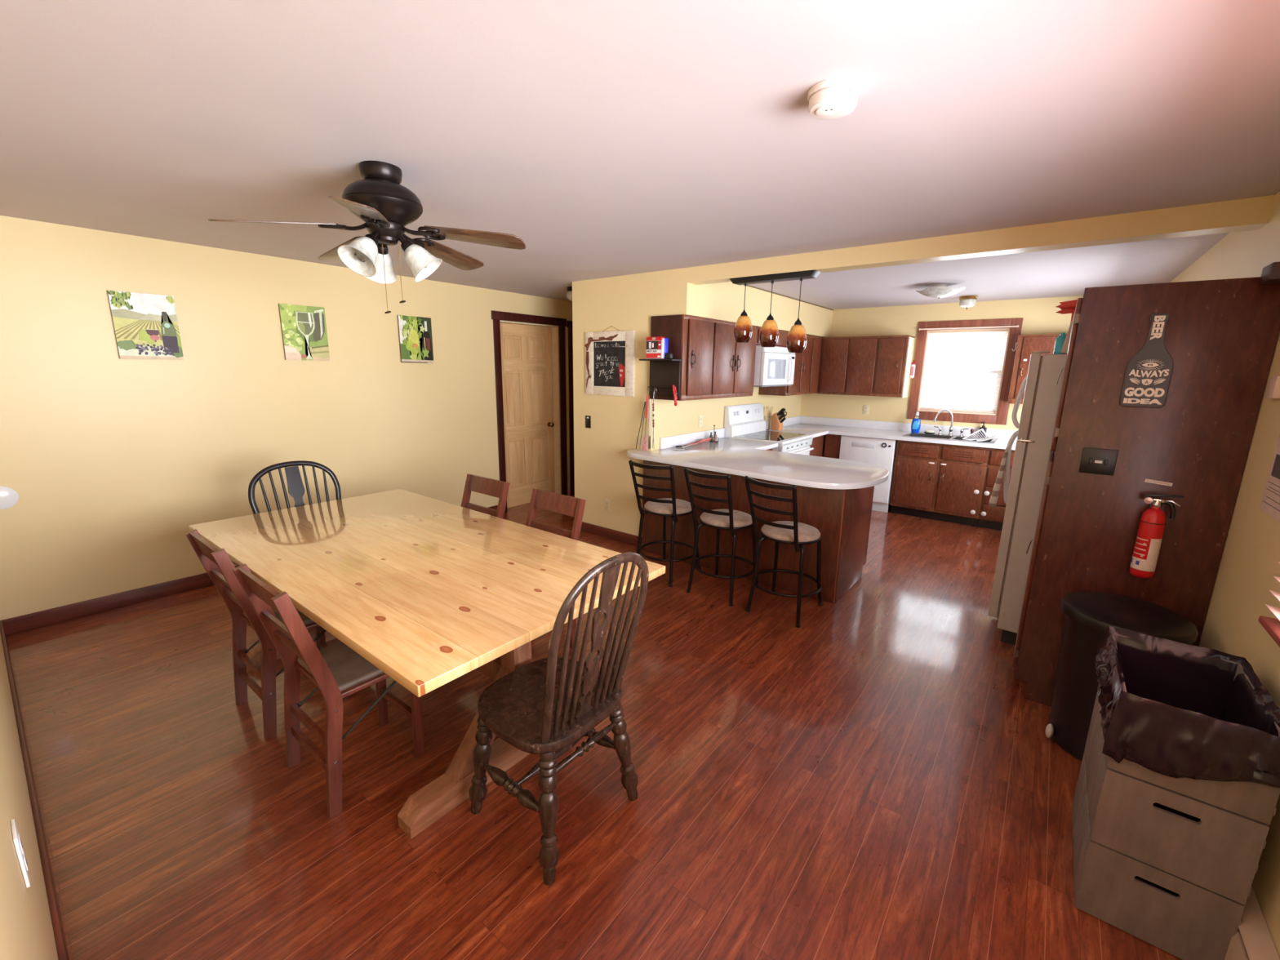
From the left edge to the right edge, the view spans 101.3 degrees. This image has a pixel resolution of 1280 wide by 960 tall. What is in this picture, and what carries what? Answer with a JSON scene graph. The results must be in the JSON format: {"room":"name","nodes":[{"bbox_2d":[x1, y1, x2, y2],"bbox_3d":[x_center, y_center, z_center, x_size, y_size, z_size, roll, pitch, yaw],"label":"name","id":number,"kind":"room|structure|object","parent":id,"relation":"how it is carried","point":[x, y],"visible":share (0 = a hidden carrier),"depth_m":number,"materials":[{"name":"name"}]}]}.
{"room":"dining room","nodes":[
{"label":"dining room","id":0,"kind":"room"},
{"bbox_2d":[0,632,58,959],"bbox_3d":[-1.715,0.142,1.227,5.650,2.400,0.120,10,15,37],"label":"wall","id":1,"kind":"structure","parent":0,"point":[26,928],"depth_m":1.14,"materials":[{"name":"yellow paint"}]},
{"bbox_2d":[10,819,30,887],"bbox_3d":[-1.222,0.736,1.036,0.072,0.114,0.007,10,15,37],"label":"wall outlet","id":2,"kind":"object","parent":1,"relation":"attached to","point":[17,842],"visible":1,"depth_m":1.02,"materials":[{"name":"paint"}]},
{"bbox_2d":[17,833,23,853],"bbox_3d":[-1.221,0.716,1.034,0.032,0.028,0.002,10,15,37],"label":"receptacle","id":3,"kind":"object","parent":2,"relation":"attached to","point":[19,837],"depth_m":1.03,"materials":[{"name":"paint"}]},
{"bbox_2d":[22,849,28,871],"bbox_3d":[-1.221,0.755,1.042,0.032,0.028,0.002,10,15,37],"label":"receptacle","id":4,"kind":"object","parent":2,"relation":"attached to","point":[24,855],"depth_m":1.03,"materials":[{"name":"paint"}]},
{"bbox_2d":[0,621,69,959],"bbox_3d":[-1.869,1.225,1.653,4.884,0.100,0.014,10,15,37],"label":"baseboard","id":5,"kind":"structure","parent":1,"relation":"attached to","point":[60,943],"depth_m":1.77,"materials":[{"name":"brown wood"}]},
{"bbox_2d":[0,215,572,620],"bbox_3d":[-1.638,-0.806,5.699,0.140,2.400,7.178,10,15,37],"label":"wall","id":6,"kind":"structure","parent":0,"point":[109,460],"depth_m":3.68,"materials":[{"name":"yellow paint"}]},
{"bbox_2d":[0,485,18,509],"bbox_3d":[-3.716,0.104,3.049,0.017,0.136,0.136,10,15,37],"label":"disc","id":7,"kind":"object","parent":6,"relation":"attached to","point":[9,497],"visible":1,"depth_m":3.06,"materials":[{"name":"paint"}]},
{"bbox_2d":[106,290,183,359],"bbox_3d":[-3.224,-1.003,3.432,0.023,0.416,0.316,10,15,37],"label":"picture","id":8,"kind":"object","parent":6,"relation":"attached to","point":[145,326],"visible":1,"depth_m":3.42,"materials":[{"name":"paper"}]},
{"bbox_2d":[0,505,497,635],"bbox_3d":[-2.689,0.605,4.516,0.016,0.100,3.618,10,15,37],"label":"baseboard","id":9,"kind":"structure","parent":6,"relation":"attached to","point":[30,621],"depth_m":3.45,"materials":[{"name":"brown wood"}]},
{"bbox_2d":[278,303,329,360],"bbox_3d":[-2.650,-1.161,4.150,0.022,0.418,0.318,10,15,37],"label":"picture","id":10,"kind":"object","parent":6,"relation":"attached to","point":[304,328],"visible":1,"depth_m":4.14,"materials":[{"name":"paper"}]},
{"bbox_2d":[396,315,434,363],"bbox_3d":[-2.079,-1.301,4.868,0.021,0.414,0.318,10,15,37],"label":"picture","id":11,"kind":"object","parent":6,"relation":"attached to","point":[415,333],"visible":1,"depth_m":4.85,"materials":[{"name":"paper"}]},
{"bbox_2d":[500,322,555,507],"bbox_3d":[-1.313,-0.739,6.161,0.105,2.083,0.828,10,15,37],"label":"door","id":12,"kind":"structure","parent":6,"relation":"in","point":[526,350],"depth_m":6.17,"materials":[{"name":"beige wood"}]},
{"bbox_2d":[491,310,567,512],"bbox_3d":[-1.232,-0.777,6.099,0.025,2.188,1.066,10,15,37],"label":"trim","id":13,"kind":"structure","parent":6,"relation":"attached to","point":[496,316],"depth_m":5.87,"materials":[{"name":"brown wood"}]},
{"bbox_2d":[566,320,574,495],"bbox_3d":[-0.581,-0.932,6.917,0.025,2.170,1.001,10,15,37],"label":"trim","id":14,"kind":"structure","parent":6,"relation":"attached to","point":[569,323],"depth_m":6.55,"materials":[{"name":"brown wood"}]},
{"bbox_2d":[5,494,1182,959],"bbox_3d":[0.247,0.776,4.298,6.150,0.060,7.900,10,15,37],"label":"floor","id":15,"kind":"structure","parent":0,"point":[875,777],"depth_m":2.00,"materials":[{"name":"brown wood"}]},
{"bbox_2d":[185,528,355,740],"bbox_3d":[-1.678,0.649,2.472,0.414,0.894,0.530,10,15,37],"label":"folding chair","id":16,"kind":"object","parent":15,"relation":"on","point":[218,565],"visible":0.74,"depth_m":2.32,"materials":[{"name":"brown wood"}]},
{"bbox_2d":[248,460,341,514],"bbox_3d":[-2.059,0.407,3.330,0.540,1.004,0.527,10,15,37],"label":"chair","id":17,"kind":"object","parent":15,"relation":"on","point":[295,484],"visible":0.24,"depth_m":3.38,"materials":[{"name":"black wood"}]},
{"bbox_2d":[231,563,424,817],"bbox_3d":[-1.168,0.739,2.083,0.414,0.894,0.530,10,15,37],"label":"folding chair","id":18,"kind":"object","parent":15,"relation":"on","point":[339,672],"visible":0.88,"depth_m":1.97,"materials":[{"name":"brown wood"}]},
{"bbox_2d":[188,488,665,839],"bbox_3d":[-1.174,0.683,2.686,2.335,0.750,1.188,10,15,37],"label":"dining table","id":19,"kind":"object","parent":15,"relation":"on","point":[431,593],"visible":0.77,"depth_m":2.18,"materials":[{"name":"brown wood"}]},
{"bbox_2d":[461,473,509,519],"bbox_3d":[-1.174,0.458,3.409,0.414,0.894,0.530,10,15,37],"label":"folding chair","id":20,"kind":"object","parent":15,"relation":"on","point":[493,487],"visible":0.11,"depth_m":3.49,"materials":[{"name":"brown wood"}]},
{"bbox_2d":[525,488,586,648],"bbox_3d":[-0.639,0.552,3.001,0.414,0.894,0.530,10,15,37],"label":"folding chair","id":21,"kind":"object","parent":15,"relation":"on","point":[571,506],"visible":0.11,"depth_m":3.08,"materials":[{"name":"brown wood"}]},
{"bbox_2d":[468,551,648,884],"bbox_3d":[-0.289,0.716,1.854,0.540,1.064,0.478,10,15,37],"label":"chair","id":22,"kind":"object","parent":15,"relation":"on","point":[543,707],"visible":1,"depth_m":1.75,"materials":[{"name":"brown wood"}]},
{"bbox_2d":[628,460,701,586],"bbox_3d":[0.193,0.298,4.116,0.463,0.948,0.573,10,15,37],"label":"bar stool","id":23,"kind":"object","parent":15,"relation":"on","point":[673,507],"visible":0.88,"depth_m":3.98,"materials":[{"name":"paint"}]},
{"bbox_2d":[644,497,691,514],"bbox_3d":[0.228,0.199,4.139,0.388,0.049,0.388,8,14,32],"label":"seat cushion","id":24,"kind":"object","parent":23,"relation":"on","point":[682,507],"depth_m":4.02,"materials":[{"name":"beige fabric"}]},
{"bbox_2d":[683,467,758,606],"bbox_3d":[0.599,0.370,3.807,0.463,0.948,0.573,10,15,37],"label":"bar stool","id":25,"kind":"object","parent":15,"relation":"on","point":[731,519],"visible":0.94,"depth_m":3.69,"materials":[{"name":"paint"}]},
{"bbox_2d":[700,509,752,527],"bbox_3d":[0.634,0.270,3.830,0.388,0.049,0.388,11,16,40],"label":"seat cushion","id":26,"kind":"object","parent":25,"relation":"on","point":[740,519],"depth_m":3.72,"materials":[{"name":"beige fabric"}]},
{"bbox_2d":[641,459,874,604],"bbox_3d":[0.939,0.277,4.453,1.746,0.872,0.750,10,15,37],"label":"base cabinet","id":27,"kind":"object","parent":15,"relation":"on","point":[842,517],"visible":0.43,"depth_m":4.00,"materials":[{"name":"paint"}]},
{"bbox_2d":[626,415,1017,489],"bbox_3d":[2.301,-0.309,4.863,3.569,0.141,3.769,10,15,37],"label":"countertop","id":28,"kind":"structure","parent":27,"relation":"on","point":[740,457],"depth_m":4.50,"materials":[{"name":"paint"}]},
{"bbox_2d":[635,401,645,448],"bbox_3d":[0.007,-0.469,4.515,0.089,0.412,0.032,5,13,20],"label":"tongs","id":29,"kind":"object","parent":28,"relation":"on","point":[645,402],"visible":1,"depth_m":4.50,"materials":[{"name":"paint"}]},
{"bbox_2d":[765,415,772,430],"bbox_3d":[1.559,-0.687,6.331,0.064,0.168,0.064,10,15,37],"label":"glass jar","id":30,"kind":"object","parent":28,"relation":"on","point":[769,419],"visible":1,"depth_m":6.31,"materials":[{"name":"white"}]},
{"bbox_2d":[770,413,783,430],"bbox_3d":[1.666,-0.718,6.401,0.140,0.205,0.110,10,15,37],"label":"knife block","id":31,"kind":"object","parent":28,"relation":"on","point":[775,425],"visible":0.8,"depth_m":6.36,"materials":[{"name":"paint"}]},
{"bbox_2d":[902,432,998,443],"bbox_3d":[3.475,-0.397,5.905,0.874,0.175,0.497,10,15,37],"label":"sink","id":32,"kind":"object","parent":28,"relation":"in","point":[936,436],"visible":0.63,"depth_m":5.96,"materials":[{"name":"metal"}]},
{"bbox_2d":[911,411,920,432],"bbox_3d":[3.275,-0.685,6.218,0.102,0.250,0.062,10,15,37],"label":"dish soap","id":33,"kind":"object","parent":32,"relation":"on","point":[916,422],"visible":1,"depth_m":6.20,"materials":[{"name":"paint"}]},
{"bbox_2d":[962,428,988,440],"bbox_3d":[3.613,-0.488,5.634,0.251,0.124,0.072,1,12,0],"label":"dish rack","id":34,"kind":"object","parent":32,"relation":"on","point":[982,429],"visible":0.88,"depth_m":5.64,"materials":[{"name":"metal"}]},
{"bbox_2d":[933,409,973,436],"bbox_3d":[3.598,-0.657,6.014,0.415,0.293,0.095,7,14,28],"label":"tap","id":35,"kind":"object","parent":28,"relation":"on","point":[950,429],"visible":1,"depth_m":6.03,"materials":[{"name":"paint"}]},
{"bbox_2d":[977,422,986,437],"bbox_3d":[3.873,-0.568,5.921,0.068,0.174,0.064,10,15,37],"label":"soap dispenser","id":36,"kind":"object","parent":28,"relation":"on","point":[983,427],"visible":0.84,"depth_m":5.90,"materials":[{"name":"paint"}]},
{"bbox_2d":[977,426,986,437],"bbox_3d":[3.872,-0.539,5.928,0.068,0.114,0.064,10,15,37],"label":"bottle","id":37,"kind":"object","parent":36,"relation":"on","point":[984,428],"depth_m":5.90,"materials":[{"name":"paint"}]},
{"bbox_2d":[724,403,813,455],"bbox_3d":[1.426,-0.199,5.788,0.705,1.223,0.840,10,15,37],"label":"range","id":38,"kind":"object","parent":15,"relation":"on","point":[744,421],"visible":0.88,"depth_m":5.68,"materials":[{"name":"paint"}]},
{"bbox_2d":[728,430,813,444],"bbox_3d":[1.438,-0.470,5.725,0.613,0.030,0.840,10,15,37],"label":"cooktop","id":39,"kind":"object","parent":38,"relation":"in","point":[780,437],"depth_m":5.62,"materials":[{"name":"paint"}]},
{"bbox_2d":[786,445,813,455],"bbox_3d":[1.668,-0.037,5.628,0.086,0.580,0.828,10,15,37],"label":"oven","id":40,"kind":"object","parent":38,"relation":"in","point":[802,450],"depth_m":5.65,"materials":[{"name":"paint"}]},
{"bbox_2d":[744,475,822,627],"bbox_3d":[0.980,0.437,3.517,0.466,0.948,0.572,10,15,37],"label":"bar stool","id":41,"kind":"object","parent":15,"relation":"on","point":[797,534],"visible":1,"depth_m":3.41,"materials":[{"name":"black metal"}]},
{"bbox_2d":[760,520,820,542],"bbox_3d":[1.016,0.338,3.539,0.388,0.049,0.388,-10,16,-41],"label":"seat cushion","id":42,"kind":"object","parent":41,"relation":"on","point":[806,533],"depth_m":3.43,"materials":[{"name":"beige fabric"}]},
{"bbox_2d":[808,435,823,457],"bbox_3d":[1.843,-0.135,6.455,0.579,0.872,0.660,10,15,37],"label":"base cabinet","id":43,"kind":"object","parent":15,"relation":"on","point":[817,442],"visible":0.05,"depth_m":6.28,"materials":[{"name":"brown wood"}]},
{"bbox_2d":[823,434,841,458],"bbox_3d":[2.362,-0.136,6.500,0.181,0.870,0.020,10,15,37],"label":"filler panel","id":44,"kind":"object","parent":15,"relation":"on","point":[833,442],"visible":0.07,"depth_m":6.43,"materials":[{"name":"brown wood"}]},
{"bbox_2d":[839,435,897,512],"bbox_3d":[2.837,-0.120,6.461,0.605,0.869,0.601,10,15,37],"label":"dishwasher","id":45,"kind":"object","parent":15,"relation":"on","point":[882,452],"visible":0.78,"depth_m":6.15,"materials":[{"name":"paint"}]},
{"bbox_2d":[889,440,990,526],"bbox_3d":[3.451,-0.018,6.015,0.885,0.872,0.665,10,15,37],"label":"base cabinet","id":46,"kind":"object","parent":15,"relation":"on","point":[921,488],"visible":0.97,"depth_m":5.77,"materials":[{"name":"paint"}]},
{"bbox_2d":[978,448,1014,530],"bbox_3d":[4.237,0.118,5.433,1.086,0.872,0.638,10,15,37],"label":"base cabinet","id":47,"kind":"object","parent":15,"relation":"on","point":[993,518],"visible":0.23,"depth_m":5.46,"materials":[{"name":"paint"}]},
{"bbox_2d":[988,351,1066,644],"bbox_3d":[2.655,0.126,3.183,0.819,1.745,0.746,10,15,37],"label":"refrigerator","id":48,"kind":"object","parent":15,"relation":"on","point":[1022,497],"visible":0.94,"depth_m":3.04,"materials":[{"name":"paint"}]},
{"bbox_2d":[988,446,1008,507],"bbox_3d":[2.499,-0.021,3.657,0.064,0.440,0.144,10,15,37],"label":"dish towel","id":49,"kind":"object","parent":48,"relation":"hanging from","point":[993,502],"visible":1,"depth_m":3.62,"materials":[{"name":"beige fabric"}]},
{"bbox_2d":[1053,333,1066,354],"bbox_3d":[2.354,-0.761,2.931,0.056,0.118,0.056,10,15,37],"label":"bottle","id":50,"kind":"object","parent":48,"relation":"on","point":[1060,340],"visible":0.79,"depth_m":2.92,"materials":[{"name":"paint"}]},
{"bbox_2d":[1055,299,1077,354],"bbox_3d":[2.328,-0.838,2.888,0.097,0.286,0.055,10,15,37],"label":"ornament","id":51,"kind":"object","parent":48,"relation":"on","point":[1066,307],"visible":0.67,"depth_m":2.85,"materials":[{"name":"paint"}]},
{"bbox_2d":[1060,314,1074,353],"bbox_3d":[2.340,-0.798,2.848,0.059,0.215,0.005,10,15,37],"label":"board","id":52,"kind":"object","parent":48,"relation":"on","point":[1064,348],"visible":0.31,"depth_m":2.86,"materials":[{"name":"paint"}]},
{"bbox_2d":[1044,591,1198,760],"bbox_3d":[2.033,0.859,2.263,0.424,0.666,0.424,10,15,37],"label":"trash can","id":53,"kind":"object","parent":15,"relation":"on","point":[1088,615],"visible":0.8,"depth_m":2.21,"materials":[{"name":"paint"}]},
{"bbox_2d":[1012,276,1279,706],"bbox_3d":[2.325,0.128,2.554,0.639,1.992,0.570,10,15,37],"label":"panel","id":54,"kind":"object","parent":15,"relation":"on","point":[1221,335],"depth_m":2.25,"materials":[{"name":"brown wood"}]},
{"bbox_2d":[1078,447,1118,475],"bbox_3d":[2.055,-0.083,2.352,0.120,0.115,0.012,10,15,37],"label":"switch plate","id":55,"kind":"object","parent":54,"relation":"attached to","point":[1093,460],"visible":1,"depth_m":2.35,"materials":[{"name":"paint"}]},
{"bbox_2d":[1119,312,1173,408],"bbox_3d":[2.142,-0.499,2.200,0.145,0.386,0.011,10,15,37],"label":"sign","id":56,"kind":"object","parent":54,"relation":"attached to","point":[1148,372],"visible":1,"depth_m":2.20,"materials":[{"name":"paint"}]},
{"bbox_2d":[1129,493,1184,578],"bbox_3d":[2.196,0.240,2.242,0.094,0.369,0.109,-3,13,-17],"label":"fire extinguisher","id":57,"kind":"object","parent":54,"relation":"attached to","point":[1153,523],"visible":1,"depth_m":2.23,"materials":[{"name":"paint"}]},
{"bbox_2d":[1133,537,1147,556],"bbox_3d":[2.152,0.289,2.258,0.008,0.079,0.045,-1,12,-7],"label":"print","id":58,"kind":"object","parent":57,"relation":"on","point":[1140,549],"depth_m":2.25,"materials":[{"name":"paper"}]},
{"bbox_2d":[1071,633,1279,959],"bbox_3d":[1.627,0.952,1.643,0.318,0.731,0.486,10,15,37],"label":"drawer unit","id":59,"kind":"object","parent":15,"relation":"on","point":[1180,886],"visible":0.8,"depth_m":1.48,"materials":[{"name":"grey paint"}]},
{"bbox_2d":[1094,626,1279,822],"bbox_3d":[1.628,0.807,1.614,0.399,0.477,0.573,10,15,37],"label":"trash bag","id":60,"kind":"object","parent":59,"relation":"on","point":[1182,713],"visible":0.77,"depth_m":1.48,"materials":[{"name":"black plastic"}]},
{"bbox_2d":[0,0,1279,309],"bbox_3d":[0.282,-1.630,3.788,6.150,0.060,7.900,10,15,37],"label":"ceiling","id":61,"kind":"structure","parent":0,"point":[611,138],"depth_m":1.72,"materials":[{"name":"paint"}]},
{"bbox_2d":[208,160,525,313],"bbox_3d":[-1.086,-0.996,2.214,1.082,0.566,1.123,10,15,37],"label":"ceiling fan","id":62,"kind":"object","parent":61,"relation":"hanging from","point":[386,206],"visible":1,"depth_m":2.12,"materials":[{"name":"paint"}]},
{"bbox_2d":[566,286,572,301],"bbox_3d":[-0.643,-1.851,5.245,0.184,0.138,0.184,10,15,37],"label":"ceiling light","id":63,"kind":"object","parent":61,"relation":"attached to","point":[569,295],"visible":0.3,"depth_m":5.18,"materials":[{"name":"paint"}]},
{"bbox_2d":[807,77,860,119],"bbox_3d":[0.552,-1.080,1.499,0.142,0.057,0.142,10,15,37],"label":"smoke detector","id":64,"kind":"object","parent":61,"relation":"attached to","point":[834,98],"visible":1,"depth_m":1.46,"materials":[{"name":"paint"}]},
{"bbox_2d":[915,284,965,298],"bbox_3d":[2.723,-1.707,4.765,0.361,0.124,0.361,-1,12,-7],"label":"ceiling light","id":65,"kind":"object","parent":61,"relation":"attached to","point":[937,291],"visible":1,"depth_m":4.67,"materials":[{"name":"glass"}]},
{"bbox_2d":[959,295,977,310],"bbox_3d":[3.409,-1.839,5.460,0.170,0.136,0.170,10,15,37],"label":"ceiling light","id":66,"kind":"object","parent":61,"relation":"attached to","point":[966,301],"visible":1,"depth_m":5.40,"materials":[{"name":"glass"}]},
{"bbox_2d":[572,271,801,536],"bbox_3d":[0.783,-0.872,6.176,0.951,2.400,3.438,10,15,37],"label":"wall","id":67,"kind":"structure","parent":0,"point":[602,471],"depth_m":4.88,"materials":[{"name":"yellow paint"}]},
{"bbox_2d":[585,415,591,428],"bbox_3d":[-0.500,-0.558,5.030,0.068,0.118,0.008,10,15,37],"label":"light switch","id":68,"kind":"object","parent":67,"relation":"attached to","point":[588,418],"visible":1,"depth_m":5.03,"materials":[{"name":"paint"}]},
{"bbox_2d":[604,498,610,511],"bbox_3d":[-0.314,0.239,5.043,0.072,0.114,0.007,10,15,37],"label":"wall outlet","id":69,"kind":"object","parent":67,"relation":"attached to","point":[607,502],"visible":1,"depth_m":5.04,"materials":[{"name":"paint"}]},
{"bbox_2d":[584,325,635,396],"bbox_3d":[-0.280,-1.075,4.739,0.580,0.612,0.026,10,15,37],"label":"chalkboard","id":70,"kind":"object","parent":67,"relation":"attached to","point":[610,356],"visible":1,"depth_m":4.73,"materials":[{"name":"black wood"}]},
{"bbox_2d":[580,521,641,546],"bbox_3d":[-0.309,0.518,5.091,0.919,0.100,0.014,10,15,37],"label":"baseboard","id":71,"kind":"structure","parent":67,"relation":"attached to","point":[620,536],"depth_m":5.06,"materials":[{"name":"brown wood"}]},
{"bbox_2d":[659,427,724,448],"bbox_3d":[0.541,-0.416,5.153,0.019,0.102,1.152,10,15,37],"label":"backsplash","id":72,"kind":"structure","parent":67,"relation":"attached to","point":[687,438],"depth_m":5.03,"materials":[{"name":"paint"}]},
{"bbox_2d":[649,314,756,400],"bbox_3d":[0.630,-1.104,4.825,0.364,0.680,1.302,10,15,37],"label":"upper cabinet","id":73,"kind":"object","parent":67,"relation":"attached to","point":[713,365],"visible":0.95,"depth_m":4.51,"materials":[{"name":"paint"}]},
{"bbox_2d":[639,359,683,396],"bbox_3d":[0.168,-0.837,4.302,0.332,0.301,0.158,10,15,37],"label":"shelf","id":74,"kind":"object","parent":73,"relation":"attached to","point":[664,374],"visible":0.96,"depth_m":4.34,"materials":[{"name":"paint"}]},
{"bbox_2d":[642,388,648,450],"bbox_3d":[0.049,-0.512,4.483,0.048,0.526,0.022,10,15,37],"label":"spatula","id":75,"kind":"object","parent":74,"relation":"hanging from","point":[644,445],"visible":1,"depth_m":4.49,"materials":[{"name":"paint"}]},
{"bbox_2d":[648,398,650,448],"bbox_3d":[0.085,-0.474,4.481,0.028,0.435,0.008,10,15,37],"label":"turner","id":76,"kind":"object","parent":74,"relation":"hanging from","point":[649,436],"visible":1,"depth_m":4.50,"materials":[{"name":"paint"}]},
{"bbox_2d":[652,388,656,448],"bbox_3d":[0.118,-0.519,4.430,0.038,0.520,0.017,10,15,37],"label":"serving fork","id":77,"kind":"object","parent":74,"relation":"hanging from","point":[653,406],"visible":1,"depth_m":4.43,"materials":[{"name":"paint"}]},
{"bbox_2d":[645,336,668,358],"bbox_3d":[0.136,-1.062,4.221,0.167,0.170,0.092,10,15,37],"label":"first aid kit","id":78,"kind":"object","parent":74,"relation":"on","point":[657,347],"visible":0.98,"depth_m":4.18,"materials":[{"name":"paint"}]},
{"bbox_2d":[645,340,661,358],"bbox_3d":[0.109,-1.044,4.195,0.149,0.133,0.001,10,15,37],"label":"print","id":79,"kind":"object","parent":78,"relation":"attached to","point":[653,347],"depth_m":4.19,"materials":[{"name":"paint"}]},
{"bbox_2d":[672,385,677,406],"bbox_3d":[0.286,-0.683,4.244,0.048,0.169,0.036,10,15,37],"label":"can opener","id":80,"kind":"object","parent":74,"relation":"hanging from","point":[674,391],"visible":1,"depth_m":4.24,"materials":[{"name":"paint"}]},
{"bbox_2d":[755,326,789,347],"bbox_3d":[1.281,-1.516,5.599,0.346,0.177,0.818,10,15,37],"label":"upper cabinet","id":81,"kind":"object","parent":67,"relation":"attached to","point":[783,335],"visible":0.27,"depth_m":5.61,"materials":[{"name":"brown wood"}]},
{"bbox_2d":[753,345,795,386],"bbox_3d":[1.334,-1.217,5.630,0.471,0.407,0.790,10,15,37],"label":"microwave","id":82,"kind":"object","parent":81,"relation":"attached to","point":[774,366],"visible":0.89,"depth_m":5.39,"materials":[{"name":"paint"}]},
{"bbox_2d":[758,334,822,395],"bbox_3d":[1.956,-1.421,6.484,0.374,0.700,1.348,10,15,37],"label":"upper cabinet","id":83,"kind":"object","parent":67,"relation":"attached to","point":[806,367],"visible":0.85,"depth_m":6.26,"materials":[{"name":"paint"}]},
{"bbox_2d":[653,267,832,337],"bbox_3d":[1.302,-1.784,5.580,0.328,0.353,3.438,10,15,37],"label":"wall","id":84,"kind":"structure","parent":0,"point":[673,293],"depth_m":4.70,"materials":[{"name":"yellow paint"}]},
{"bbox_2d":[746,284,833,310],"bbox_3d":[1.479,-1.938,5.498,0.006,0.011,3.298,10,15,37],"label":"trim","id":85,"kind":"structure","parent":84,"relation":"attached to","point":[747,285],"depth_m":5.58,"materials":[{"name":"paint"}]},
{"bbox_2d":[800,295,1083,457],"bbox_3d":[2.780,-0.989,6.864,5.650,2.400,0.120,10,15,37],"label":"wall","id":86,"kind":"structure","parent":0,"point":[1039,316],"depth_m":6.32,"materials":[{"name":"yellow paint"}]},
{"bbox_2d":[817,335,915,398],"bbox_3d":[2.764,-1.398,6.474,1.005,0.712,0.375,10,15,37],"label":"upper cabinet","id":87,"kind":"object","parent":86,"relation":"attached to","point":[880,366],"visible":1,"depth_m":6.31,"materials":[{"name":"paint"}]},
{"bbox_2d":[765,415,1017,439],"bbox_3d":[3.140,-0.505,5.753,3.369,0.102,1.299,10,15,37],"label":"backsplash","id":88,"kind":"structure","parent":86,"relation":"attached to","point":[1001,433],"depth_m":6.57,"materials":[{"name":"paint"}]},
{"bbox_2d":[906,318,1022,425],"bbox_3d":[3.715,-1.247,6.052,1.005,1.140,0.133,10,15,37],"label":"window","id":89,"kind":"structure","parent":86,"relation":"in","point":[1000,417],"depth_m":5.98,"materials":[{"name":"paint"}]},
{"bbox_2d":[910,360,915,378],"bbox_3d":[3.264,-1.326,6.276,0.049,0.217,0.051,10,15,37],"label":"capsule","id":90,"kind":"object","parent":89,"relation":"hanging from","point":[913,366],"visible":1,"depth_m":6.26,"materials":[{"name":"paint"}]},
{"bbox_2d":[920,329,1008,413],"bbox_3d":[3.704,-1.246,6.038,0.769,0.908,0.037,10,15,37],"label":"window blind","id":91,"kind":"object","parent":89,"relation":"attached to","point":[990,331],"visible":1,"depth_m":6.02,"materials":[{"name":"white plastic"}]},
{"bbox_2d":[918,324,1018,330],"bbox_3d":[3.664,-1.707,5.888,0.969,0.024,0.038,10,15,37],"label":"curtain rod","id":92,"kind":"object","parent":89,"relation":"attached to","point":[1017,326],"visible":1,"depth_m":5.86,"materials":[{"name":"paint"}]},
{"bbox_2d":[1008,333,1066,404],"bbox_3d":[4.365,-1.098,5.258,1.012,0.697,0.375,10,15,37],"label":"upper cabinet","id":93,"kind":"object","parent":86,"relation":"attached to","point":[1027,344],"visible":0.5,"depth_m":5.36,"materials":[{"name":"paint"}]},
{"bbox_2d":[687,195,1275,284],"bbox_3d":[1.616,-1.412,3.269,3.045,0.113,0.140,10,15,37],"label":"beam","id":94,"kind":"structure","parent":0,"point":[1251,213],"depth_m":2.84,"materials":[{"name":"yellow paint"}]},
{"bbox_2d":[729,270,821,352],"bbox_3d":[0.953,-1.205,3.824,0.650,0.540,0.140,10,15,37],"label":"pendant light","id":95,"kind":"object","parent":94,"relation":"hanging from","point":[797,340],"visible":1,"depth_m":3.79,"materials":[{"name":"glass"}]},
{"bbox_2d":[1170,191,1279,957],"bbox_3d":[2.710,-0.039,2.386,0.120,2.400,7.178,10,15,37],"label":"wall","id":96,"kind":"structure","parent":0,"point":[1248,564],"depth_m":1.94,"materials":[{"name":"yellow paint"}]},
{"bbox_2d":[1224,884,1279,959],"bbox_3d":[1.279,1.359,0.984,0.061,0.205,2.470,10,15,37],"label":"baseboard heater","id":97,"kind":"object","parent":96,"relation":"attached to","point":[1253,940],"visible":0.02,"depth_m":1.38,"materials":[{"name":"paint"}]},
{"bbox_2d":[1257,560,1279,647],"bbox_3d":[1.210,-0.015,0.588,0.062,1.245,2.180,10,15,37],"label":"window blind","id":98,"kind":"object","parent":96,"relation":"attached to","point":[1272,625],"visible":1,"depth_m":1.50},
{"bbox_2d":[1259,433,1279,522],"bbox_3d":[2.127,-0.019,1.727,0.002,0.302,0.320,10,15,37],"label":"paper","id":99,"kind":"object","parent":96,"relation":"attached to","point":[1270,502],"visible":1,"depth_m":1.80,"materials":[{"name":"paper"}]},
{"bbox_2d":[1262,453,1279,511],"bbox_3d":[2.130,0.013,1.741,0.001,0.170,0.265,10,15,37],"label":"print","id":100,"kind":"object","parent":99,"relation":"attached to","point":[1271,497],"depth_m":1.80,"materials":[{"name":"paper"}]},
{"bbox_2d":[1259,262,1279,284],"bbox_3d":[2.329,-0.750,1.896,0.089,0.060,0.125,10,15,37],"label":"box","id":101,"kind":"object","parent":96,"relation":"attached to","point":[1270,273],"visible":1,"depth_m":1.89,"materials":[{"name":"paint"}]},
{"bbox_2d":[1265,376,1279,399],"bbox_3d":[2.305,-0.336,1.903,0.022,0.080,0.080,10,15,37],"label":"thermostat","id":102,"kind":"object","parent":96,"relation":"attached to","point":[1273,391],"visible":1,"depth_m":1.88,"materials":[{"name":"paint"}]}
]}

